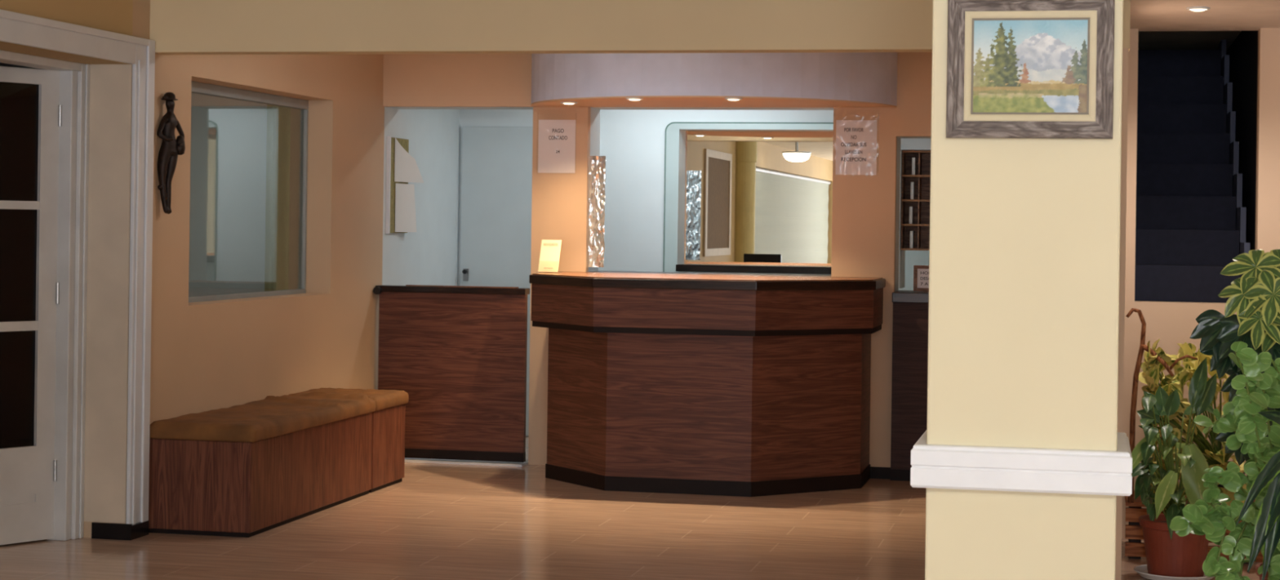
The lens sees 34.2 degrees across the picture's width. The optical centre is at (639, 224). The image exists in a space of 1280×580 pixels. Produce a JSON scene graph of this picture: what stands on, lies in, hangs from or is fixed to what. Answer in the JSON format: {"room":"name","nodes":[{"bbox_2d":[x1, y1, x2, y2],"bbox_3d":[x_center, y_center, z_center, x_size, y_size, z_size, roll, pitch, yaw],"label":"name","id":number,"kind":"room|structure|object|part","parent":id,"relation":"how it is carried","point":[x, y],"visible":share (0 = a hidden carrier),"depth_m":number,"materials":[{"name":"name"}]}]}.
{"room":"reception lobby","nodes":[
{"label":"reception lobby","id":0,"kind":"room"},
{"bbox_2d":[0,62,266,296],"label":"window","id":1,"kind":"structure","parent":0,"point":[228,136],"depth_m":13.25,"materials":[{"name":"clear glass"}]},
{"bbox_2d":[0,0,459,537],"bbox_3d":[-3.494,0.111,3.258,0.240,2.420,20.900,1,0,12],"label":"wall","id":2,"kind":"structure","parent":0,"point":[206,357],"depth_m":11.07,"materials":[{"name":"beige paint"}]},
{"bbox_2d":[0,8,155,545],"bbox_3d":[-2.692,0.265,8.018,0.732,2.135,2.145,1,0,12],"label":"door","id":3,"kind":"structure","parent":2,"relation":"in","point":[68,175],"depth_m":8.79,"materials":[{"name":"white paint"}]},
{"bbox_3d":[-2.754,0.684,8.479,0.004,0.485,0.666,1,0,39],"label":"pane","id":4,"kind":"part","parent":3,"relation":"part of","materials":[{"name":"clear glass"}]},
{"bbox_3d":[-2.747,0.168,8.479,0.004,0.467,0.666,1,0,39],"label":"pane","id":5,"kind":"part","parent":3,"relation":"part of","materials":[{"name":"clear glass"}]},
{"bbox_3d":[-2.739,-0.345,8.479,0.004,0.490,0.666,1,0,39],"label":"pane","id":6,"kind":"part","parent":3,"relation":"part of","materials":[{"name":"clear glass"}]},
{"bbox_3d":[-2.607,0.304,8.009,0.120,2.060,1.843,1,0,12],"label":"frame","id":7,"kind":"part","parent":3,"relation":"part of","materials":[{"name":"white paint"}]},
{"bbox_2d":[91,520,148,540],"bbox_3d":[-2.229,1.305,8.924,0.180,0.068,0.174,1,0,12],"label":"baseboard","id":8,"kind":"structure","parent":2,"relation":"attached to","point":[109,531],"depth_m":8.85,"materials":[{"name":"black tile"}]},
{"bbox_2d":[156,92,185,213],"bbox_3d":[-2.065,-0.313,9.127,0.085,0.535,0.155,1,0,33],"label":"figurine","id":9,"kind":"object","parent":2,"relation":"attached to","point":[171,148],"visible":1,"depth_m":9.10,"materials":[{"name":"brown metal"}]},
{"bbox_2d":[176,135,185,155],"bbox_3d":[-2.024,-0.349,9.155,0.046,0.086,0.046,1,0,12],"label":"basket","id":10,"kind":"object","parent":9,"relation":"on","point":[180,144],"depth_m":9.14,"materials":[{"name":"brown metal"}]},
{"bbox_2d":[188,80,329,306],"bbox_3d":[-1.937,-0.149,10.327,0.177,1.045,1.805,1,0,12],"label":"window","id":11,"kind":"structure","parent":2,"relation":"in","point":[198,87],"depth_m":10.88,"materials":[{"name":"grey paint"}]},
{"bbox_3d":[-1.924,0.372,10.323,0.137,0.004,1.805,1,0,12],"label":"sill","id":12,"kind":"part","parent":11,"relation":"part of","materials":[{"name":"beige paint"}]},
{"bbox_2d":[264,103,290,291],"bbox_3d":[-1.978,0.199,13.008,0.860,2.278,0.050,1,0,12],"label":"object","id":13,"kind":"object","parent":2,"relation":"hanging from","point":[278,117],"visible":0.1,"depth_m":13.08,"materials":[{"name":"fabric"}]},
{"bbox_2d":[385,136,408,233],"bbox_3d":[-1.424,-0.228,12.222,0.022,0.566,0.345,1,0,12],"label":"notice board","id":14,"kind":"object","parent":2,"relation":"attached to","point":[390,162],"visible":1,"depth_m":12.09,"materials":[{"name":"brown wood"}]},
{"bbox_2d":[395,182,416,231],"bbox_3d":[-1.388,-0.097,12.275,0.020,0.285,0.255,1,0,23],"label":"paper sheet","id":15,"kind":"object","parent":14,"relation":"attached to","point":[405,205],"visible":1,"depth_m":12.29,"materials":[{"name":"white paper"}]},
{"bbox_2d":[394,137,423,182],"bbox_3d":[-1.368,-0.379,12.296,0.017,0.260,0.347,1,0,24],"label":"paper sheet","id":16,"kind":"object","parent":14,"relation":"attached to","point":[406,170],"visible":1,"depth_m":12.27,"materials":[{"name":"white paper"}]},
{"bbox_2d":[0,435,1259,579],"bbox_3d":[-1.438,1.400,2.914,10.800,0.100,21.100,1,0,12],"label":"floor","id":17,"kind":"structure","parent":0,"point":[442,521],"depth_m":8.92,"materials":[{"name":"wood"}]},
{"bbox_2d":[147,391,375,537],"bbox_3d":[-1.734,1.094,9.735,0.497,0.504,1.561,1,0,12],"label":"bench","id":18,"kind":"object","parent":17,"relation":"on","point":[248,469],"visible":1,"depth_m":9.12,"materials":[{"name":"laminate"}]},
{"bbox_2d":[149,391,375,442],"bbox_3d":[-1.731,0.888,9.735,0.497,0.093,1.561,1,0,12],"label":"cushion","id":19,"kind":"object","parent":18,"relation":"on","point":[272,419],"depth_m":9.44,"materials":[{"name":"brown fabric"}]},
{"bbox_2d":[288,387,408,492],"bbox_3d":[-1.515,1.107,10.751,0.497,0.485,0.512,1,0,12],"label":"bench","id":20,"kind":"object","parent":17,"relation":"on","point":[388,459],"visible":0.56,"depth_m":10.72,"materials":[{"name":"laminate"}]},
{"bbox_2d":[288,387,408,411],"bbox_3d":[-1.512,0.901,10.751,0.497,0.074,0.512,1,0,12],"label":"cushion","id":21,"kind":"object","parent":20,"relation":"on","point":[386,400],"depth_m":10.81,"materials":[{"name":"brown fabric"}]},
{"bbox_2d":[528,270,885,496],"bbox_3d":[0.356,0.826,11.218,1.849,1.098,1.432,1,0,12],"label":"reception desk","id":22,"kind":"object","parent":17,"relation":"on","point":[715,384],"depth_m":10.65,"materials":[{"name":"brown wood"}]},
{"bbox_2d":[537,239,561,272],"bbox_3d":[-0.497,0.174,11.382,0.129,0.180,0.075,1,0,12],"label":"sign","id":23,"kind":"object","parent":22,"relation":"on","point":[550,249],"visible":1,"depth_m":11.38,"materials":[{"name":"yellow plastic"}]},
{"bbox_3d":[0.324,0.545,11.050,1.813,0.030,1.053,1,0,12],"label":"fascia trim","id":24,"kind":"part","parent":22,"relation":"part of","materials":[{"name":"black laminate"}]},
{"bbox_2d":[532,271,882,280],"bbox_3d":[0.328,0.280,11.049,1.817,0.006,1.055,1,0,12],"label":"countertop","id":25,"kind":"structure","parent":22,"relation":"on","point":[567,273],"depth_m":10.97,"materials":[{"name":"laminate"}]},
{"bbox_2d":[890,289,928,480],"bbox_3d":[1.843,0.885,11.349,0.908,1.022,0.430,1,0,12],"label":"counter","id":26,"kind":"object","parent":17,"relation":"on","point":[910,308],"depth_m":11.28,"materials":[{"name":"brown wood"}]},
{"bbox_2d":[913,265,928,291],"bbox_3d":[1.608,0.298,11.447,0.200,0.144,0.060,1,0,12],"label":"sign","id":27,"kind":"object","parent":26,"relation":"on","point":[921,273],"visible":0.34,"depth_m":11.44,"materials":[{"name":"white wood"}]},
{"bbox_2d":[1133,564,1213,579],"bbox_3d":[2.121,1.385,8.234,0.324,0.030,0.324,1,0,12],"label":"saucer","id":28,"kind":"object","parent":17,"relation":"on","point":[1142,570],"visible":0.42,"depth_m":8.13,"materials":[{"name":"grey ceramic"}]},
{"bbox_2d":[1131,356,1221,577],"bbox_3d":[2.094,0.955,8.172,0.355,0.865,0.433,1,0,24],"label":"peace lily","id":29,"kind":"object","parent":28,"relation":"on","point":[1168,553],"visible":0.85,"depth_m":8.15,"materials":[{"name":"plant"}]},
{"bbox_2d":[1138,513,1208,577],"bbox_3d":[2.122,1.276,8.234,0.292,0.222,0.292,1,0,12],"label":"pot","id":30,"kind":"object","parent":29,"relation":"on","point":[1184,556],"depth_m":8.13,"materials":[{"name":"ceramic"}]},
{"bbox_2d":[1124,490,1262,563],"bbox_3d":[2.547,1.286,8.774,0.980,0.240,0.395,1,0,12],"label":"plant stand","id":31,"kind":"object","parent":17,"relation":"on","point":[1134,548],"visible":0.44,"depth_m":8.69,"materials":[{"name":"orange wood"}]},
{"bbox_2d":[1125,307,1197,502],"bbox_3d":[2.153,0.754,8.598,0.290,0.812,0.089,1,0,15],"label":"branch","id":32,"kind":"object","parent":31,"relation":"on","point":[1143,346],"visible":0.91,"depth_m":8.63,"materials":[{"name":"brown plant"}]},
{"bbox_2d":[1138,338,1247,506],"bbox_3d":[2.341,0.863,8.624,0.546,0.770,0.517,1,0,12],"label":"potted croton","id":33,"kind":"object","parent":31,"relation":"on","point":[1214,453],"visible":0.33,"depth_m":8.66,"materials":[{"name":"green plant"}]},
{"bbox_2d":[1169,341,1279,579],"bbox_3d":[2.077,0.892,6.956,0.652,1.014,0.358,1,0,-16],"label":"leaf plant","id":34,"kind":"object","parent":17,"relation":"on","point":[1241,415],"visible":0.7,"depth_m":6.89,"materials":[{"name":"plant"}]},
{"bbox_3d":[2.234,1.281,7.034,0.298,0.240,0.298,1,0,12],"label":"pot","id":35,"kind":"part","parent":34,"relation":"part of","materials":[{"name":"ceramic"}]},
{"bbox_2d":[1189,248,1279,465],"bbox_3d":[2.348,0.746,7.448,0.745,1.313,0.489,1,0,-26],"label":"potted schefflera","id":36,"kind":"object","parent":17,"relation":"on","point":[1255,296],"visible":0.7,"depth_m":7.31,"materials":[{"name":"plant"}]},
{"bbox_2d":[1236,410,1279,579],"bbox_3d":[2.135,0.930,6.568,0.415,0.940,0.386,1,0,33],"label":"dracaena","id":37,"kind":"object","parent":17,"relation":"on","point":[1267,527],"visible":1,"depth_m":6.54,"materials":[{"name":"plant"}]},
{"bbox_2d":[149,0,1130,54],"bbox_3d":[-0.087,-0.884,8.634,4.130,0.335,0.140,1,0,12],"label":"beam","id":38,"kind":"structure","parent":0,"point":[177,27],"depth_m":8.64,"materials":[{"name":"beige paint"}]},
{"bbox_2d":[457,109,833,285],"bbox_3d":[0.780,0.171,13.130,10.800,2.420,0.200,1,0,12],"label":"wall","id":39,"kind":"structure","parent":0,"point":[633,141],"depth_m":13.20,"materials":[{"name":"white paint"}]},
{"bbox_2d":[455,124,533,435],"bbox_3d":[-0.737,0.345,13.315,0.919,2.030,0.076,1,0,12],"label":"door","id":40,"kind":"structure","parent":39,"relation":"in","point":[496,162],"depth_m":13.36,"materials":[{"name":"paint"}]},
{"bbox_3d":[-0.734,0.345,13.332,0.919,2.030,0.040,1,0,12],"label":"frame","id":41,"kind":"part","parent":40,"relation":"part of","materials":[{"name":"white paint"}]},
{"bbox_3d":[-1.121,0.324,13.398,0.035,0.080,0.008,1,0,12],"label":"lock plate","id":42,"kind":"part","parent":40,"relation":"part of","materials":[{"name":"metal"}]},
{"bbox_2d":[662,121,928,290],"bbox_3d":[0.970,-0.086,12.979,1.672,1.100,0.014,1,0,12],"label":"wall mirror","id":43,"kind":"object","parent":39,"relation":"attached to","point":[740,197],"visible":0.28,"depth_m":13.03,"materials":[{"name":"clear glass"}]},
{"bbox_2d":[898,137,930,288],"bbox_3d":[1.950,-0.075,12.669,0.765,0.945,0.210,1,0,12],"label":"rack","id":44,"kind":"object","parent":39,"relation":"attached to","point":[919,148],"visible":0.23,"depth_m":12.77,"materials":[{"name":"brown wood"}]},
{"bbox_2d":[909,206,913,223],"bbox_3d":[1.656,-0.056,12.696,0.018,0.105,0.080,1,0,12],"label":"envelope","id":45,"kind":"object","parent":44,"relation":"in","point":[911,208],"visible":1,"depth_m":12.66,"materials":[{"name":"white paper"}]},
{"bbox_2d":[910,231,914,248],"bbox_3d":[1.660,0.093,12.695,0.018,0.105,0.080,1,0,12],"label":"envelope","id":46,"kind":"object","parent":44,"relation":"on","point":[912,233],"visible":1,"depth_m":12.66,"materials":[{"name":"white paper"}]},
{"bbox_2d":[910,182,915,199],"bbox_3d":[1.664,-0.205,12.695,0.018,0.105,0.080,1,0,12],"label":"envelope","id":47,"kind":"object","parent":44,"relation":"in","point":[913,184],"visible":1,"depth_m":12.66,"materials":[{"name":"white paper"}]},
{"bbox_2d":[911,157,915,174],"bbox_3d":[1.672,-0.354,12.694,0.018,0.105,0.080,1,0,12],"label":"envelope","id":48,"kind":"object","parent":44,"relation":"in","point":[913,159],"visible":1,"depth_m":12.65,"materials":[{"name":"white paper"}]},
{"bbox_2d":[900,248,928,250],"bbox_3d":[1.950,0.156,12.653,0.712,0.012,0.160,1,0,12],"label":"shelf","id":49,"kind":"object","parent":44,"relation":"attached to","point":[901,249],"depth_m":12.63,"materials":[{"name":"brown wood"}]},
{"bbox_2d":[901,199,929,201],"bbox_3d":[1.954,-0.142,12.653,0.712,0.012,0.160,1,0,12],"label":"shelf","id":50,"kind":"object","parent":44,"relation":"attached to","point":[902,200],"depth_m":12.63,"materials":[{"name":"brown wood"}]},
{"bbox_2d":[901,223,929,226],"bbox_3d":[1.952,0.007,12.653,0.712,0.012,0.160,1,0,12],"label":"shelf","id":51,"kind":"object","parent":44,"relation":"attached to","point":[902,224],"depth_m":12.63,"materials":[{"name":"brown wood"}]},
{"bbox_2d":[902,150,930,153],"bbox_3d":[1.958,-0.440,12.653,0.712,0.012,0.160,1,0,12],"label":"shelf","id":52,"kind":"object","parent":44,"relation":"attached to","point":[903,151],"depth_m":12.64,"materials":[{"name":"brown wood"}]},
{"bbox_2d":[902,174,930,177],"bbox_3d":[1.956,-0.291,12.653,0.712,0.012,0.160,1,0,12],"label":"shelf","id":53,"kind":"object","parent":44,"relation":"attached to","point":[903,175],"depth_m":12.63,"materials":[{"name":"brown wood"}]},
{"bbox_2d":[382,52,932,479],"bbox_3d":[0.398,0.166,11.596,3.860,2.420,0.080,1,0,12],"label":"wall","id":54,"kind":"structure","parent":0,"point":[864,206],"depth_m":11.74,"materials":[{"name":"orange paint"}]},
{"bbox_2d":[373,284,529,462],"bbox_3d":[-1.079,0.841,11.822,0.889,0.984,0.135,1,0,12],"label":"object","id":55,"kind":"object","parent":54,"relation":"attached to","point":[458,353],"visible":0.98,"depth_m":11.79,"materials":[{"name":"brown wood"}]},
{"bbox_3d":[-1.068,0.373,11.837,0.887,0.035,0.105,1,0,12],"label":"rail","id":56,"kind":"part","parent":55,"relation":"part of","materials":[{"name":"brown wood"}]},
{"bbox_2d":[404,457,528,466],"bbox_3d":[-1.084,1.349,11.840,0.892,0.012,0.140,1,0,12],"label":"sill","id":57,"kind":"structure","parent":54,"relation":"attached to","point":[406,460],"depth_m":11.78,"materials":[{"name":"white paint"}]},
{"bbox_2d":[537,119,576,173],"bbox_3d":[-0.471,-0.467,11.754,0.228,0.364,0.012,1,0,12],"label":"wall sign","id":58,"kind":"object","parent":54,"relation":"attached to","point":[557,137],"visible":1,"depth_m":11.76,"materials":[{"name":"paper"}]},
{"bbox_2d":[560,101,577,104],"bbox_3d":[-0.386,-0.657,11.276,0.092,0.014,0.092,1,0,12],"label":"recessed light","id":59,"kind":"object","parent":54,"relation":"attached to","point":[562,102],"visible":1,"depth_m":11.25,"materials":[{"name":"white paint"}]},
{"bbox_2d":[588,155,605,266],"bbox_3d":[-0.242,-0.072,11.732,0.108,0.628,0.031,1,0,29],"label":"strip","id":60,"kind":"object","parent":54,"relation":"attached to","point":[597,163],"visible":1,"depth_m":11.73,"materials":[{"name":"white metal"}]},
{"bbox_2d":[626,97,643,100],"bbox_3d":[-0.028,-0.652,10.836,0.092,0.014,0.092,1,0,12],"label":"recessed light","id":61,"kind":"object","parent":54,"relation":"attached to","point":[627,98],"visible":1,"depth_m":10.81,"materials":[{"name":"white paint"}]},
{"bbox_2d":[530,95,897,106],"bbox_3d":[0.302,-0.658,11.143,2.060,0.008,0.890,1,0,12],"label":"soffit","id":62,"kind":"structure","parent":54,"relation":"attached to","point":[648,100],"depth_m":11.13,"materials":[{"name":"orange paint"}]},
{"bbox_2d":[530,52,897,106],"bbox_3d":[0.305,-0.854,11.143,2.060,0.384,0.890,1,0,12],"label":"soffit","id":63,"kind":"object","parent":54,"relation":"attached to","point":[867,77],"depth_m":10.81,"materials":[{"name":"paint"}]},
{"bbox_2d":[724,97,742,100],"bbox_3d":[0.482,-0.645,10.721,0.092,0.014,0.092,1,0,12],"label":"recessed light","id":64,"kind":"object","parent":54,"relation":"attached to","point":[726,98],"visible":1,"depth_m":10.69,"materials":[{"name":"white paint"}]},
{"bbox_2d":[833,114,879,174],"bbox_3d":[1.185,-0.449,11.397,0.248,0.366,0.012,1,0,12],"label":"wall sign","id":65,"kind":"object","parent":54,"relation":"attached to","point":[855,140],"visible":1,"depth_m":11.40,"materials":[{"name":"paper"}]},
{"bbox_2d":[924,0,1123,579],"bbox_3d":[0.952,0.173,5.134,0.444,2.420,0.440,1,0,12],"label":"wall pillar","id":66,"kind":"structure","parent":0,"point":[1024,245],"depth_m":4.92,"materials":[{"name":"beige paint"}]},
{"bbox_2d":[910,430,1132,495],"bbox_3d":[0.946,0.579,5.134,0.512,0.101,0.508,1,0,12],"label":"trim","id":67,"kind":"structure","parent":66,"relation":"attached to","point":[1029,469],"depth_m":4.89,"materials":[{"name":"white paint"}]},
{"bbox_2d":[946,0,1115,138],"bbox_3d":[0.919,-0.373,4.902,0.386,0.340,0.030,1,0,12],"label":"framed painting","id":68,"kind":"object","parent":66,"relation":"attached to","point":[1016,68],"visible":1,"depth_m":4.91,"materials":[{"name":"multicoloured wood"}]},
{"bbox_2d":[1115,48,1128,579],"bbox_3d":[2.247,0.191,10.384,0.265,2.420,4.550,1,0,12],"label":"wall","id":69,"kind":"structure","parent":0,"point":[1125,51],"depth_m":8.13,"materials":[{"name":"paint"}]},
{"bbox_2d":[1137,30,1241,50],"bbox_3d":[-1.403,-1.120,2.914,10.800,0.100,21.100,1,0,12],"label":"ceiling","id":70,"kind":"structure","parent":0,"point":[1147,40],"depth_m":11.37,"materials":[{"name":"paint"}]},
{"bbox_2d":[1134,30,1257,302],"bbox_3d":[2.835,-0.250,10.806,0.671,1.520,3.080,1,0,12],"label":"wall","id":71,"kind":"structure","parent":0,"point":[1242,52],"depth_m":10.36,"materials":[{"name":"paint"}]},
{"bbox_2d":[1134,39,1249,302],"bbox_3d":[2.781,-0.311,10.680,0.516,1.520,2.350,1,0,12],"label":"staircase","id":72,"kind":"structure","parent":71,"relation":"attached to","point":[1190,215],"depth_m":10.37,"materials":[{"name":"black carpet"}]},
{"bbox_2d":[1121,27,1279,542],"bbox_3d":[3.644,0.286,8.993,3.055,2.270,0.120,1,0,12],"label":"wall","id":73,"kind":"structure","parent":0,"point":[1173,323],"depth_m":9.21,"materials":[{"name":"paint"}]},
{"bbox_2d":[1128,0,1279,31],"bbox_3d":[3.451,-0.927,8.016,3.055,0.150,2.120,1,0,12],"label":"ceiling","id":74,"kind":"structure","parent":0,"point":[1145,15],"depth_m":8.63,"materials":[{"name":"paint"}]},
{"bbox_2d":[1186,6,1209,11],"bbox_3d":[2.238,-0.862,8.338,0.092,0.014,0.092,1,0,12],"label":"recessed light","id":75,"kind":"object","parent":74,"relation":"in","point":[1189,8],"visible":1,"depth_m":8.31,"materials":[{"name":"white paint"}]}
]}

